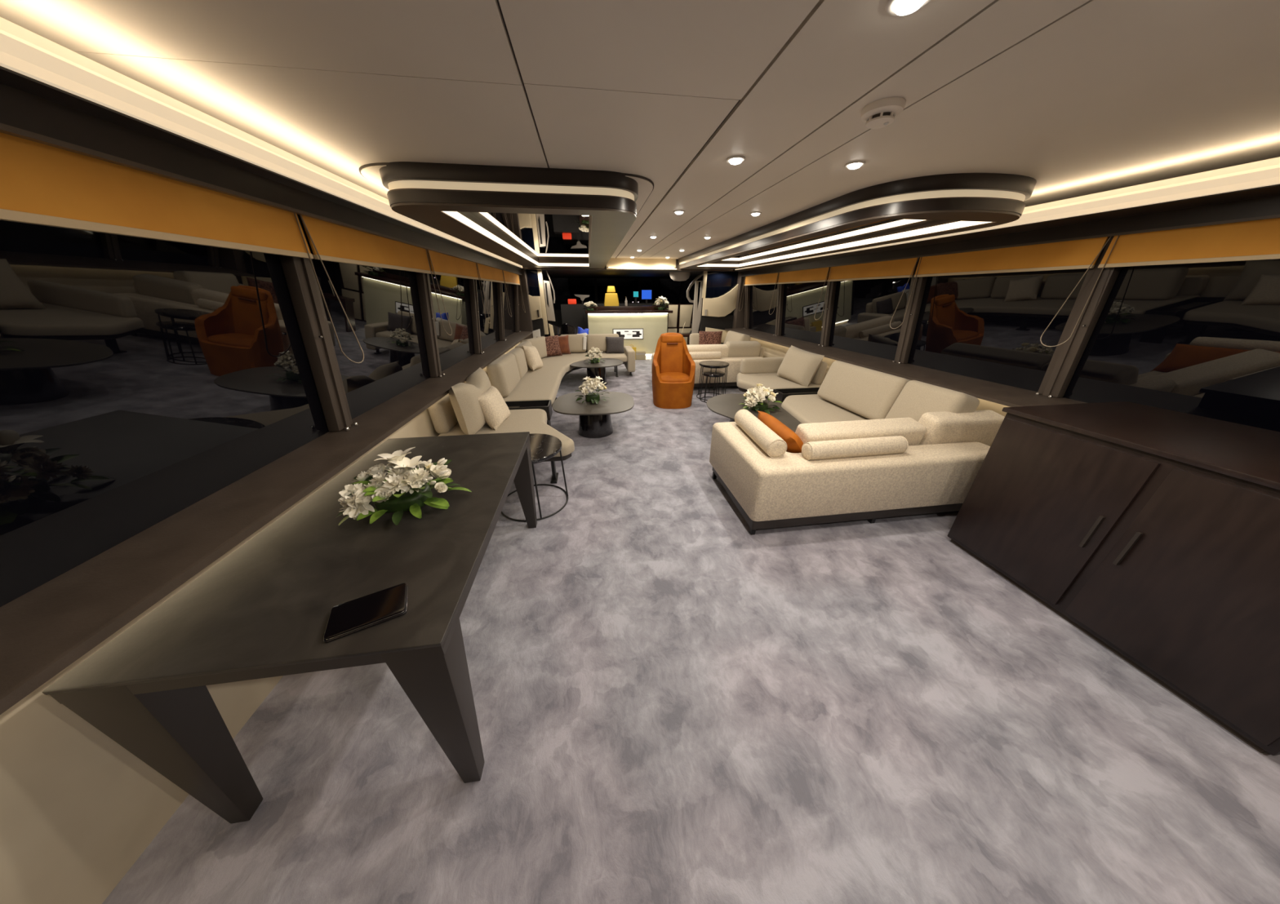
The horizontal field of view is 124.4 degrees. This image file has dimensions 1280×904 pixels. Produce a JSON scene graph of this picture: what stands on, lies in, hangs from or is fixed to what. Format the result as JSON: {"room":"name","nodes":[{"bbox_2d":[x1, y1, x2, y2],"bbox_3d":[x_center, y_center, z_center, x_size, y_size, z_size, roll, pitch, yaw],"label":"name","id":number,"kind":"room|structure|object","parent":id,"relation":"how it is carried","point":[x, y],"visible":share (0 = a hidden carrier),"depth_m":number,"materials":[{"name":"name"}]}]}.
{"room":"ship interior","nodes":[
{"label":"ship interior","id":0,"kind":"room"},
{"bbox_2d":[0,342,519,903],"bbox_3d":[-1.948,-0.160,3.054,0.170,0.790,9.350,-3,25,-7],"label":"wall","id":1,"kind":"structure","parent":0,"point":[78,810],"depth_m":0.91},
{"bbox_2d":[0,331,532,715],"bbox_3d":[-1.824,-0.547,2.891,0.420,0.060,9.350,-3,25,-7],"label":"window sill","id":2,"kind":"structure","parent":1,"relation":"attached to","point":[47,628],"depth_m":1.03,"materials":[{"name":"wood"}]},
{"bbox_2d":[525,269,545,337],"bbox_3d":[-2.229,-2.759,7.178,0.320,1.985,0.130,-3,25,-7],"label":"wall","id":3,"kind":"structure","parent":0,"point":[534,295],"depth_m":6.98,"materials":[{"name":"beige paint"}]},
{"bbox_2d":[518,269,533,340],"bbox_3d":[-2.479,-2.809,7.054,0.400,2.180,0.200,-3,25,-7],"label":"trim","id":4,"kind":"structure","parent":3,"relation":"attached to","point":[526,324],"depth_m":6.90,"materials":[{"name":"brown metal"}]},
{"bbox_2d":[536,269,555,336],"bbox_3d":[-1.962,-3.127,7.226,0.348,1.370,0.143,-19,31,-35],"label":"door","id":5,"kind":"structure","parent":3,"relation":"in","point":[548,300],"depth_m":7.17,"materials":[{"name":"beige paint"}]},
{"bbox_2d":[539,309,702,333],"bbox_3d":[-0.771,-4.462,11.898,7.200,1.050,0.100,-3,25,-7],"label":"wall","id":6,"kind":"structure","parent":0,"point":[557,313],"depth_m":11.50,"materials":[{"name":"black"}]},
{"bbox_2d":[551,278,597,310],"bbox_3d":[-2.144,-5.182,11.079,1.480,0.950,0.420,-3,25,-7],"label":"window","id":7,"kind":"structure","parent":6,"relation":"in","point":[565,289],"depth_m":10.99,"materials":[{"name":"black glass"}]},
{"bbox_2d":[596,278,641,301],"bbox_3d":[-0.718,-5.267,11.260,1.480,0.950,0.420,-3,25,-7],"label":"window","id":8,"kind":"structure","parent":6,"relation":"in","point":[624,287],"depth_m":11.12,"materials":[{"name":"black glass"}]},
{"bbox_2d":[640,278,684,304],"bbox_3d":[0.708,-5.353,11.441,1.480,0.950,0.420,-3,25,-7],"label":"window","id":9,"kind":"structure","parent":6,"relation":"in","point":[672,290],"depth_m":11.34,"materials":[{"name":"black glass"}]},
{"bbox_2d":[680,279,702,309],"bbox_3d":[2.134,-5.438,11.623,1.480,0.950,0.420,-3,25,-7],"label":"window","id":10,"kind":"structure","parent":6,"relation":"in","point":[684,300],"depth_m":11.54,"materials":[{"name":"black glass"}]},
{"bbox_2d":[534,269,735,279],"bbox_3d":[-0.451,-4.846,9.201,7.200,0.050,5.300,-3,25,-7],"label":"ceiling","id":11,"kind":"structure","parent":0,"point":[553,273],"depth_m":8.39,"materials":[{"name":"black"}]},
{"bbox_2d":[606,267,676,270],"bbox_3d":[0.037,-3.655,6.723,1.400,0.022,0.120,-3,25,-7],"label":"strip light","id":12,"kind":"object","parent":11,"relation":"attached to","point":[607,268],"depth_m":6.72,"materials":[{"name":"beige paint"}]},
{"bbox_2d":[669,271,690,281],"bbox_3d":[0.938,-4.116,7.919,0.500,0.180,0.500,-3,25,-7],"label":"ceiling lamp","id":13,"kind":"object","parent":11,"relation":"attached to","point":[675,276],"visible":0.99,"depth_m":7.75,"materials":[{"name":"beige"}]},
{"bbox_2d":[0,0,1279,258],"bbox_3d":[0.566,-1.937,2.580,5.400,0.050,9.300,-3,25,-7],"label":"ceiling","id":14,"kind":"structure","parent":0,"point":[1077,98],"depth_m":1.11,"materials":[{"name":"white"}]},
{"bbox_2d":[0,17,523,275],"bbox_3d":[-1.834,-1.597,2.368,0.474,0.225,9.300,-3,25,-7],"label":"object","id":15,"kind":"structure","parent":14,"relation":"attached to","point":[53,95],"depth_m":1.01,"materials":[{"name":"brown paint"}]},
{"bbox_2d":[359,162,653,215],"bbox_3d":[-1.087,-2.633,4.133,1.740,0.013,5.070,-3,25,-7],"label":"trim","id":16,"kind":"structure","parent":14,"relation":"attached to","point":[371,171],"depth_m":2.02,"materials":[{"name":"brown"}]},
{"bbox_2d":[378,161,638,268],"bbox_3d":[-1.078,-2.564,4.190,1.489,0.185,5.154,-3,25,-7],"label":"ceiling light fixture","id":17,"kind":"object","parent":14,"relation":"attached to","point":[527,217],"visible":0.94,"depth_m":1.99,"materials":[{"name":"brown metal"}]},
{"bbox_2d":[678,173,1036,269],"bbox_3d":[1.711,-2.673,4.421,1.164,0.185,5.424,-3,25,-7],"label":"ceiling light fixture","id":18,"kind":"object","parent":14,"relation":"attached to","point":[919,207],"visible":0.96,"depth_m":2.48,"materials":[{"name":"brown metal"}]},
{"bbox_2d":[860,97,906,128],"bbox_3d":[0.905,-1.259,1.267,0.140,0.059,0.140,-3,25,-7],"label":"smoke detector","id":19,"kind":"object","parent":14,"relation":"attached to","point":[879,113],"visible":1,"depth_m":1.23,"materials":[{"name":"beige plastic"}]},
{"bbox_2d":[871,111,893,118],"bbox_3d":[0.905,-1.255,1.269,0.080,0.013,0.080,-3,25,-7],"label":"grille","id":20,"kind":"object","parent":19,"relation":"attached to","point":[874,114],"depth_m":1.24,"materials":[{"name":"brown"}]},
{"bbox_2d":[885,0,931,16],"bbox_3d":[0.636,-1.058,0.795,0.100,0.020,0.100,-3,25,-7],"label":"recessed light","id":21,"kind":"object","parent":14,"relation":"in","point":[893,7],"visible":1,"depth_m":0.80,"materials":[{"name":"beige"}]},
{"bbox_2d":[733,156,1279,276],"bbox_3d":[2.883,-1.879,2.968,0.639,0.225,9.300,-3,25,-7],"label":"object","id":22,"kind":"structure","parent":14,"relation":"attached to","point":[1247,192],"depth_m":2.00,"materials":[{"name":"brown paint"}]},
{"bbox_2d":[102,357,1279,903],"bbox_3d":[0.197,-1.031,5.906,7.200,0.060,14.600,-3,25,-7],"label":"floor","id":23,"kind":"structure","parent":0,"point":[675,703],"depth_m":1.27,"materials":[{"name":"carpet"}]},
{"bbox_2d":[41,431,537,824],"bbox_3d":[-1.043,0.536,1.644,0.855,0.730,1.495,-3,25,-7],"label":"dining table","id":24,"kind":"object","parent":23,"relation":"on","point":[263,611],"visible":0.98,"depth_m":1.00,"materials":[{"name":"grey wood"}]},
{"bbox_2d":[323,583,408,643],"bbox_3d":[-0.768,0.449,0.956,0.184,0.014,0.124,-14,29,-27],"label":"tablet","id":25,"kind":"object","parent":24,"relation":"on","point":[353,616],"visible":1,"depth_m":0.94,"materials":[{"name":"black"}]},
{"bbox_2d":[335,447,471,525],"bbox_3d":[-0.992,0.121,1.420,0.484,0.225,0.412,-3,25,-7],"label":"flower arrangement","id":26,"kind":"object","parent":24,"relation":"on","point":[405,488],"visible":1,"depth_m":1.38,"materials":[{"name":"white plant"}]},
{"bbox_2d":[427,393,574,484],"bbox_3d":[-1.240,-0.190,3.217,1.240,0.705,1.068,-3,25,-7],"label":"sofa","id":27,"kind":"object","parent":23,"relation":"on","point":[443,417],"visible":0.43,"depth_m":3.06,"materials":[{"name":"beige fabric"}]},
{"bbox_2d":[448,368,491,435],"bbox_3d":[-1.541,-0.485,3.159,0.232,0.458,0.800,-3,25,-7],"label":"throw pillow","id":28,"kind":"object","parent":27,"relation":"on","point":[464,397],"visible":0.75,"depth_m":2.89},
{"bbox_2d":[478,386,510,431],"bbox_3d":[-1.379,-0.419,3.182,0.201,0.320,0.400,-1,25,-2],"label":"throw pillow","id":29,"kind":"object","parent":27,"relation":"on","point":[495,409],"visible":0.94,"depth_m":3.07,"materials":[{"name":"beige fabric"}]},
{"bbox_2d":[505,400,552,426],"bbox_3d":[-1.394,-0.347,3.886,0.740,0.420,0.265,-3,25,-7],"label":"side table","id":30,"kind":"object","parent":23,"relation":"on","point":[545,405],"visible":0.4,"depth_m":3.91,"materials":[{"name":"brown metal"}]},
{"bbox_2d":[501,433,568,522],"bbox_3d":[-0.863,0.184,2.664,0.543,0.500,0.543,-3,25,-7],"label":"side table","id":31,"kind":"object","parent":23,"relation":"on","point":[544,447],"visible":0.57,"depth_m":2.57,"materials":[{"name":"metal"}]},
{"bbox_2d":[482,340,635,406],"bbox_3d":[-1.093,-1.344,5.679,2.315,0.700,3.665,-3,25,-7],"label":"curved sofa","id":32,"kind":"object","parent":23,"relation":"on","point":[544,383],"visible":0.4,"depth_m":5.28,"materials":[{"name":"beige fabric"}]},
{"bbox_2d":[486,353,519,397],"bbox_3d":[-1.716,-0.990,4.290,0.227,0.405,0.840,-3,25,-7],"label":"cushion","id":33,"kind":"object","parent":32,"relation":"on","point":[503,373],"visible":0.88,"depth_m":3.99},
{"bbox_2d":[506,347,528,379],"bbox_3d":[-1.822,-1.301,4.975,0.226,0.385,0.620,-3,25,-7],"label":"cushion","id":34,"kind":"object","parent":32,"relation":"on","point":[518,353],"visible":0.54,"depth_m":4.86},
{"bbox_2d":[522,346,542,370],"bbox_3d":[-1.738,-1.533,5.481,0.223,0.436,0.508,1,25,2],"label":"throw pillow","id":35,"kind":"object","parent":32,"relation":"on","point":[533,359],"visible":0.95,"depth_m":5.32,"materials":[{"name":"beige fabric"}]},
{"bbox_2d":[520,336,546,358],"bbox_3d":[-1.964,-1.945,6.346,0.245,0.387,0.660,7,26,14],"label":"cushion","id":36,"kind":"object","parent":32,"relation":"on","point":[539,343],"visible":0.53,"depth_m":6.31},
{"bbox_2d":[545,335,562,357],"bbox_3d":[-1.774,-2.073,6.617,0.460,0.384,0.217,-20,32,-36],"label":"throw pillow","id":37,"kind":"object","parent":32,"relation":"on","point":[553,348],"visible":0.79,"depth_m":6.58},
{"bbox_2d":[558,335,570,354],"bbox_3d":[-1.628,-2.171,6.850,0.400,0.369,0.189,-10,27,-20],"label":"throw pillow","id":38,"kind":"object","parent":32,"relation":"on","point":[563,340],"visible":0.56,"depth_m":6.82,"materials":[{"name":"orange fabric"}]},
{"bbox_2d":[560,334,586,352],"bbox_3d":[-1.392,-2.259,7.024,0.520,0.368,0.241,-5,26,-11],"label":"cushion","id":39,"kind":"object","parent":32,"relation":"on","point":[575,341],"visible":0.55,"depth_m":6.94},
{"bbox_2d":[586,333,618,351],"bbox_3d":[-0.780,-2.300,7.111,0.682,0.368,0.244,-3,25,-6],"label":"cushion","id":40,"kind":"object","parent":32,"relation":"on","point":[596,340],"visible":0.5,"depth_m":7.00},
{"bbox_2d":[605,337,624,353],"bbox_3d":[-0.517,-2.215,6.991,0.380,0.330,0.174,-1,25,-2],"label":"throw pillow","id":41,"kind":"object","parent":32,"relation":"on","point":[614,344],"visible":1,"depth_m":6.93,"materials":[{"name":"grey fabric"}]},
{"bbox_2d":[561,323,577,334],"bbox_3d":[-1.669,-2.671,8.241,0.420,0.920,0.400,15,29,29],"label":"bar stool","id":42,"kind":"object","parent":23,"relation":"on","point":[567,329],"visible":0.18,"depth_m":7.96,"materials":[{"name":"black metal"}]},
{"bbox_2d":[560,298,585,329],"bbox_3d":[-1.812,-3.439,9.288,0.600,1.420,0.350,-3,25,-7],"label":"chair","id":43,"kind":"object","parent":23,"relation":"on","point":[572,314],"visible":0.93,"depth_m":8.99,"materials":[{"name":"brown"}]},
{"bbox_2d":[551,391,634,438],"bbox_3d":[-0.547,-0.428,4.099,0.950,0.385,0.900,-2,25,-4],"label":"coffee table","id":44,"kind":"object","parent":23,"relation":"on","point":[594,419],"visible":0.94,"depth_m":3.96,"materials":[{"name":"black"}]},
{"bbox_2d":[574,376,609,404],"bbox_3d":[-0.574,-0.752,4.008,0.433,0.280,0.419,-3,25,-7],"label":"flower arrangement","id":45,"kind":"object","parent":44,"relation":"on","point":[592,384],"visible":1,"depth_m":3.95,"materials":[{"name":"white plant"}]},
{"bbox_2d":[569,358,622,385],"bbox_3d":[-0.814,-1.474,6.300,1.000,0.405,0.880,-5,26,-11],"label":"coffee table","id":46,"kind":"object","parent":23,"relation":"on","point":[593,370],"visible":0.65,"depth_m":6.14,"materials":[{"name":"black"}]},
{"bbox_2d":[582,346,604,363],"bbox_3d":[-0.838,-1.764,6.129,0.402,0.277,0.352,-12,28,-24],"label":"flower arrangement","id":47,"kind":"object","parent":46,"relation":"on","point":[597,351],"visible":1,"depth_m":6.08,"materials":[{"name":"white plant"}]},
{"bbox_2d":[604,285,618,306],"bbox_3d":[-0.813,-3.799,9.682,0.600,1.735,0.580,-3,25,-7],"label":"chair","id":48,"kind":"object","parent":23,"relation":"on","point":[611,299],"visible":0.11,"depth_m":9.22,"materials":[{"name":"yellow fabric"}]},
{"bbox_2d":[576,289,671,328],"bbox_3d":[-0.604,-4.233,10.694,3.200,1.660,0.698,-3,25,-7],"label":"console","id":49,"kind":"object","parent":23,"relation":"on","point":[646,295],"visible":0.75,"depth_m":10.34,"materials":[{"name":"black"}]},
{"bbox_2d":[585,306,672,358],"bbox_3d":[-0.300,-3.159,8.885,2.180,1.255,0.750,-3,25,-7],"label":"bar counter","id":50,"kind":"object","parent":23,"relation":"on","point":[642,327],"depth_m":8.55,"materials":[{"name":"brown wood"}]},
{"bbox_2d":[585,309,672,313],"bbox_3d":[-0.300,-3.618,8.669,2.180,0.060,0.750,-3,25,-7],"label":"countertop","id":51,"kind":"structure","parent":50,"relation":"on","point":[666,311],"depth_m":8.37,"materials":[{"name":"brown wood"}]},
{"bbox_2d":[665,304,678,333],"bbox_3d":[0.886,-3.525,9.634,0.280,1.280,0.410,-3,25,-7],"label":"locker","id":52,"kind":"object","parent":23,"relation":"on","point":[672,327],"visible":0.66,"depth_m":9.34,"materials":[{"name":"brown wood"}]},
{"bbox_2d":[652,333,695,408],"bbox_3d":[0.498,-1.237,5.086,0.642,1.010,0.701,-2,25,-4],"label":"armchair","id":53,"kind":"object","parent":23,"relation":"on","point":[673,368],"visible":1,"depth_m":5.04,"materials":[{"name":"brown"}]},
{"bbox_2d":[659,341,683,373],"bbox_3d":[0.486,-1.452,5.178,0.360,0.500,0.093,-2,16,-4],"label":"cushion","id":54,"kind":"object","parent":53,"relation":"on","point":[671,353],"depth_m":5.14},
{"bbox_2d":[660,372,688,382],"bbox_3d":[0.500,-1.132,5.103,0.514,0.105,0.514,-2,25,-4],"label":"seat cushion","id":55,"kind":"object","parent":53,"relation":"on","point":[665,377],"depth_m":4.94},
{"bbox_2d":[676,304,693,345],"bbox_3d":[1.252,-3.547,9.680,0.380,1.280,0.410,-3,25,-7],"label":"locker","id":56,"kind":"object","parent":23,"relation":"on","point":[685,313],"visible":0.67,"depth_m":9.39,"materials":[{"name":"brown wood"}]},
{"bbox_2d":[651,347,764,390],"bbox_3d":[1.193,-1.810,6.716,1.990,0.660,2.030,-3,25,-7],"label":"sofa","id":57,"kind":"object","parent":23,"relation":"on","point":[733,370],"visible":0.21,"depth_m":5.84,"materials":[{"name":"beige fabric"}]},
{"bbox_2d":[688,351,721,359],"bbox_3d":[1.031,-1.657,5.798,0.740,0.125,0.125,-4,25,-8],"label":"bolster","id":58,"kind":"object","parent":57,"relation":"on","point":[695,355],"visible":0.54,"depth_m":5.76,"materials":[{"name":"beige fabric"}]},
{"bbox_2d":[686,344,728,357],"bbox_3d":[1.097,-1.748,6.033,1.002,0.328,0.248,-3,25,-6],"label":"cushion","id":59,"kind":"object","parent":57,"relation":"on","point":[723,348],"visible":0.32,"depth_m":5.92,"materials":[{"name":"beige fabric"}]},
{"bbox_2d":[698,330,722,344],"bbox_3d":[1.509,-2.395,7.255,0.500,0.396,0.180,2,25,4],"label":"throw pillow","id":60,"kind":"object","parent":57,"relation":"on","point":[705,337],"visible":0.66,"depth_m":7.17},
{"bbox_2d":[723,330,751,344],"bbox_3d":[1.945,-2.206,6.853,0.291,0.433,0.800,-3,25,-7],"label":"cushion","id":61,"kind":"object","parent":57,"relation":"on","point":[731,335],"visible":0.48,"depth_m":6.66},
{"bbox_2d":[724,341,760,357],"bbox_3d":[1.841,-1.811,6.107,0.620,0.373,0.275,-2,25,-4],"label":"cushion","id":62,"kind":"object","parent":57,"relation":"on","point":[736,348],"visible":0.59,"depth_m":5.97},
{"bbox_2d":[699,370,724,402],"bbox_3d":[1.140,-1.030,5.317,0.353,0.440,0.353,-3,25,-7],"label":"side table","id":63,"kind":"object","parent":23,"relation":"on","point":[708,373],"visible":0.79,"depth_m":5.24,"materials":[{"name":"metal"}]},
{"bbox_2d":[696,360,728,400],"bbox_3d":[1.175,-1.160,5.462,0.483,0.550,0.483,-3,25,-7],"label":"side table","id":64,"kind":"object","parent":23,"relation":"on","point":[708,364],"visible":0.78,"depth_m":5.32,"materials":[{"name":"metal"}]},
{"bbox_2d":[706,393,801,432],"bbox_3d":[1.321,-0.320,3.893,0.928,0.365,1.313,-18,31,-34],"label":"coffee table","id":65,"kind":"object","parent":23,"relation":"on","point":[727,406],"visible":0.36,"depth_m":3.84,"materials":[{"name":"black"}]},
{"bbox_2d":[741,383,782,414],"bbox_3d":[1.353,-0.603,3.749,0.445,0.270,0.450,-3,25,-7],"label":"flower arrangement","id":66,"kind":"object","parent":65,"relation":"on","point":[754,397],"visible":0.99,"depth_m":3.69,"materials":[{"name":"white plant"}]},
{"bbox_2d":[736,357,827,399],"bbox_3d":[1.950,-1.017,4.958,1.042,0.720,1.040,-3,25,-7],"label":"sofa","id":67,"kind":"object","parent":23,"relation":"on","point":[763,371],"visible":0.48,"depth_m":4.97,"materials":[{"name":"beige fabric"}]},
{"bbox_2d":[776,345,824,386],"bbox_3d":[2.217,-1.200,4.713,0.262,0.482,0.689,-7,26,-14],"label":"throw pillow","id":68,"kind":"object","parent":67,"relation":"on","point":[798,366],"visible":0.98,"depth_m":4.58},
{"bbox_2d":[773,387,819,403],"bbox_3d":[2.122,-0.603,4.432,0.730,0.420,0.240,-3,25,-7],"label":"side table","id":69,"kind":"object","parent":23,"relation":"on","point":[783,393],"visible":0.32,"depth_m":4.42,"materials":[{"name":"brown metal"}]},
{"bbox_2d":[709,394,990,535],"bbox_3d":[1.610,-0.180,3.251,1.990,0.660,2.030,-3,25,-7],"label":"sofa","id":70,"kind":"object","parent":23,"relation":"on","point":[788,490],"visible":0.51,"depth_m":2.35,"materials":[{"name":"beige fabric"}]},
{"bbox_2d":[734,408,786,457],"bbox_3d":[0.907,-0.161,2.598,0.145,0.145,0.680,-2,25,-5],"label":"bolster","id":71,"kind":"object","parent":70,"relation":"on","point":[768,441],"visible":1,"depth_m":2.44,"materials":[{"name":"beige fabric"}]},
{"bbox_2d":[757,410,803,453],"bbox_3d":[1.140,-0.120,2.687,0.226,0.245,0.660,-2,25,-5],"label":"throw pillow","id":72,"kind":"object","parent":70,"relation":"on","point":[794,444],"visible":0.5,"depth_m":2.51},
{"bbox_2d":[801,435,908,460],"bbox_3d":[1.488,-0.030,2.338,0.740,0.125,0.125,-4,25,-8],"label":"bolster","id":73,"kind":"object","parent":70,"relation":"on","point":[824,450],"visible":1,"depth_m":2.29,"materials":[{"name":"beige fabric"}]},
{"bbox_2d":[795,417,927,445],"bbox_3d":[1.651,-0.089,2.575,0.970,0.290,0.236,-4,25,-8],"label":"cushion","id":74,"kind":"object","parent":70,"relation":"on","point":[909,428],"visible":0.43,"depth_m":2.47,"materials":[{"name":"beige fabric"}]},
{"bbox_2d":[817,360,911,419],"bbox_3d":[2.301,-0.642,3.515,0.324,0.458,0.980,-3,25,-7],"label":"cushion","id":75,"kind":"object","parent":70,"relation":"on","point":[868,393],"visible":0.72,"depth_m":3.36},
{"bbox_2d":[884,380,979,422],"bbox_3d":[2.417,-0.329,2.838,0.324,0.458,0.520,-3,25,-7],"label":"cushion","id":76,"kind":"object","parent":70,"relation":"on","point":[917,398],"visible":0.66,"depth_m":2.75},
{"bbox_2d":[918,410,1004,446],"bbox_3d":[2.467,-0.154,2.643,0.601,0.330,0.222,-3,25,-6],"label":"cushion","id":77,"kind":"object","parent":70,"relation":"on","point":[983,427],"visible":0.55,"depth_m":2.53,"materials":[{"name":"beige fabric"}]},
{"bbox_2d":[946,401,1279,755],"bbox_3d":[2.618,0.414,1.639,0.892,0.955,1.270,-3,25,-7],"label":"base cabinet","id":78,"kind":"object","parent":23,"relation":"on","point":[1153,532],"visible":1,"depth_m":1.49,"materials":[{"name":"brown wood"}]},
{"bbox_2d":[699,271,738,344],"bbox_3d":[1.781,-2.999,7.688,0.820,1.985,0.130,-3,25,-7],"label":"wall","id":79,"kind":"structure","parent":0,"point":[720,288],"depth_m":7.47,"materials":[{"name":"beige paint"}]},
{"bbox_2d":[523,257,737,271],"bbox_3d":[-0.069,-3.766,6.710,5.320,0.255,0.220,-3,25,-7],"label":"trim","id":80,"kind":"structure","parent":79,"relation":"attached to","point":[614,264],"depth_m":6.71,"materials":[{"name":"brown metal"}]},
{"bbox_2d":[686,271,703,333],"bbox_3d":[1.309,-3.437,7.814,0.408,1.348,0.427,-3,25,-7],"label":"door","id":81,"kind":"structure","parent":79,"relation":"in","point":[696,310],"depth_m":7.71,"materials":[{"name":"beige"}]},
{"bbox_2d":[732,271,745,328],"bbox_3d":[2.323,-3.096,7.665,0.340,2.180,0.200,-3,25,-7],"label":"trim","id":82,"kind":"structure","parent":79,"relation":"attached to","point":[739,316],"depth_m":7.49,"materials":[{"name":"brown metal"}]},
{"bbox_2d":[750,337,1009,446],"bbox_3d":[3.008,-0.456,3.684,0.300,0.790,9.350,-3,25,-7],"label":"wall","id":83,"kind":"structure","parent":0,"point":[771,350],"depth_m":4.88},
{"bbox_2d":[742,274,778,334],"bbox_3d":[2.411,-2.966,6.701,0.209,1.094,1.442,-3,25,-7],"label":"window","id":84,"kind":"structure","parent":83,"relation":"in","point":[758,298],"depth_m":6.81,"materials":[{"name":"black glass"}]},
{"bbox_2d":[738,272,778,311],"bbox_3d":[2.284,-3.136,6.631,0.043,0.727,1.465,-3,25,-7],"label":"roller blind","id":85,"kind":"object","parent":84,"relation":"attached to","point":[770,278],"visible":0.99,"depth_m":6.42,"materials":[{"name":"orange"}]},
{"bbox_2d":[773,274,828,344],"bbox_3d":[2.603,-2.386,5.467,0.209,1.094,1.442,-3,25,-7],"label":"window","id":86,"kind":"structure","parent":83,"relation":"in","point":[797,304],"depth_m":5.53,"materials":[{"name":"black glass"}]},
{"bbox_2d":[768,266,829,315],"bbox_3d":[2.476,-2.556,5.397,0.043,0.727,1.465,-3,25,-7],"label":"roller blind","id":87,"kind":"object","parent":86,"relation":"attached to","point":[815,275],"visible":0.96,"depth_m":5.18,"materials":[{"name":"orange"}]},
{"bbox_2d":[818,266,911,360],"bbox_3d":[2.794,-1.806,4.233,0.209,1.094,1.442,-3,25,-7],"label":"window","id":88,"kind":"structure","parent":83,"relation":"in","point":[858,314],"depth_m":4.24,"materials":[{"name":"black glass"}]},
{"bbox_2d":[814,257,918,319],"bbox_3d":[2.668,-1.976,4.163,0.043,0.727,1.465,-3,25,-7],"label":"roller blind","id":89,"kind":"object","parent":88,"relation":"attached to","point":[897,268],"visible":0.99,"depth_m":3.90,"materials":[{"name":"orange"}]},
{"bbox_2d":[724,328,1086,407],"bbox_3d":[2.865,-0.828,3.487,0.590,0.060,9.350,-3,25,-7],"label":"trim","id":90,"kind":"structure","parent":83,"relation":"attached to","point":[1002,394],"depth_m":3.25,"materials":[{"name":"wood"}]},
{"bbox_2d":[892,257,1088,391],"bbox_3d":[2.986,-1.226,2.999,0.209,1.094,1.442,-3,25,-7],"label":"window","id":91,"kind":"structure","parent":83,"relation":"in","point":[990,327],"depth_m":2.93,"materials":[{"name":"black glass"}]},
{"bbox_2d":[889,236,1108,328],"bbox_3d":[2.859,-1.395,2.929,0.043,0.727,1.465,-3,25,-7],"label":"roller blind","id":92,"kind":"object","parent":91,"relation":"attached to","point":[1076,254],"visible":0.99,"depth_m":2.60,"materials":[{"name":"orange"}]},
{"bbox_2d":[1035,235,1279,431],"bbox_3d":[3.178,-0.645,1.765,0.209,1.094,1.442,-3,25,-7],"label":"window","id":93,"kind":"structure","parent":83,"relation":"in","point":[1202,340],"depth_m":1.99,"materials":[{"name":"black glass"}]},
{"bbox_2d":[1040,217,1279,346],"bbox_3d":[3.051,-0.815,1.695,0.043,0.727,1.465,-3,25,-7],"label":"roller blind","id":94,"kind":"object","parent":93,"relation":"attached to","point":[1255,240],"visible":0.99,"depth_m":1.83,"materials":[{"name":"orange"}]},
{"bbox_3d":[1.219,1.025,-1.159,5.400,2.230,0.080,-3,25,-7],"label":"wall","id":95,"kind":"structure","parent":0,"visible":0},
{"bbox_2d":[0,213,358,607],"bbox_3d":[-1.590,-0.360,1.158,0.209,1.094,1.442,-3,25,-7],"label":"window","id":96,"kind":"structure","parent":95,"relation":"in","point":[142,380],"depth_m":1.07,"materials":[{"name":"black glass"}]},
{"bbox_2d":[0,132,364,363],"bbox_3d":[-1.471,-0.545,1.119,0.043,0.727,1.465,-3,25,-7],"label":"roller blind","id":97,"kind":"object","parent":96,"relation":"attached to","point":[41,184],"visible":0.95,"depth_m":0.97,"materials":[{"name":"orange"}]},
{"bbox_2d":[304,229,444,419],"bbox_3d":[-1.782,-0.940,2.392,0.209,1.094,1.442,-3,25,-7],"label":"window","id":98,"kind":"structure","parent":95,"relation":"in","point":[390,313],"depth_m":2.33,"materials":[{"name":"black glass"}]},
{"bbox_2d":[301,214,452,335],"bbox_3d":[-1.663,-1.125,2.353,0.043,0.727,1.465,-3,25,-7],"label":"roller blind","id":99,"kind":"object","parent":98,"relation":"attached to","point":[333,242],"visible":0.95,"depth_m":1.98,"materials":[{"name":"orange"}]},
{"bbox_2d":[426,252,484,371],"bbox_3d":[-1.974,-1.521,3.626,0.209,1.094,1.442,-3,25,-7],"label":"window","id":100,"kind":"structure","parent":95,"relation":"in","point":[459,295],"depth_m":3.71,"materials":[{"name":"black glass"}]},
{"bbox_2d":[426,249,490,323],"bbox_3d":[-1.854,-1.705,3.587,0.043,0.727,1.465,-3,25,-7],"label":"roller blind","id":101,"kind":"object","parent":100,"relation":"attached to","point":[443,264],"visible":0.9,"depth_m":3.31,"materials":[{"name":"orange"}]},
{"bbox_2d":[476,280,506,350],"bbox_3d":[-2.165,-2.101,4.860,0.209,1.094,1.442,-3,25,-7],"label":"window","id":102,"kind":"structure","parent":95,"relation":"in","point":[493,332],"depth_m":5.05,"materials":[{"name":"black glass"}]},
{"bbox_2d":[476,263,511,316],"bbox_3d":[-2.046,-2.285,4.821,0.043,0.727,1.465,-3,25,-7],"label":"roller blind","id":103,"kind":"object","parent":102,"relation":"attached to","point":[488,273],"visible":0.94,"depth_m":4.62,"materials":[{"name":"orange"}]},
{"bbox_2d":[502,283,520,337],"bbox_3d":[-2.357,-2.681,6.094,0.209,1.094,1.442,-3,25,-7],"label":"window","id":104,"kind":"structure","parent":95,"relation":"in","point":[511,323],"depth_m":6.38,"materials":[{"name":"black glass"}]},
{"bbox_2d":[502,270,525,312],"bbox_3d":[-2.238,-2.866,6.055,0.043,0.727,1.465,-3,25,-7],"label":"roller blind","id":105,"kind":"object","parent":104,"relation":"attached to","point":[509,277],"visible":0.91,"depth_m":5.91,"materials":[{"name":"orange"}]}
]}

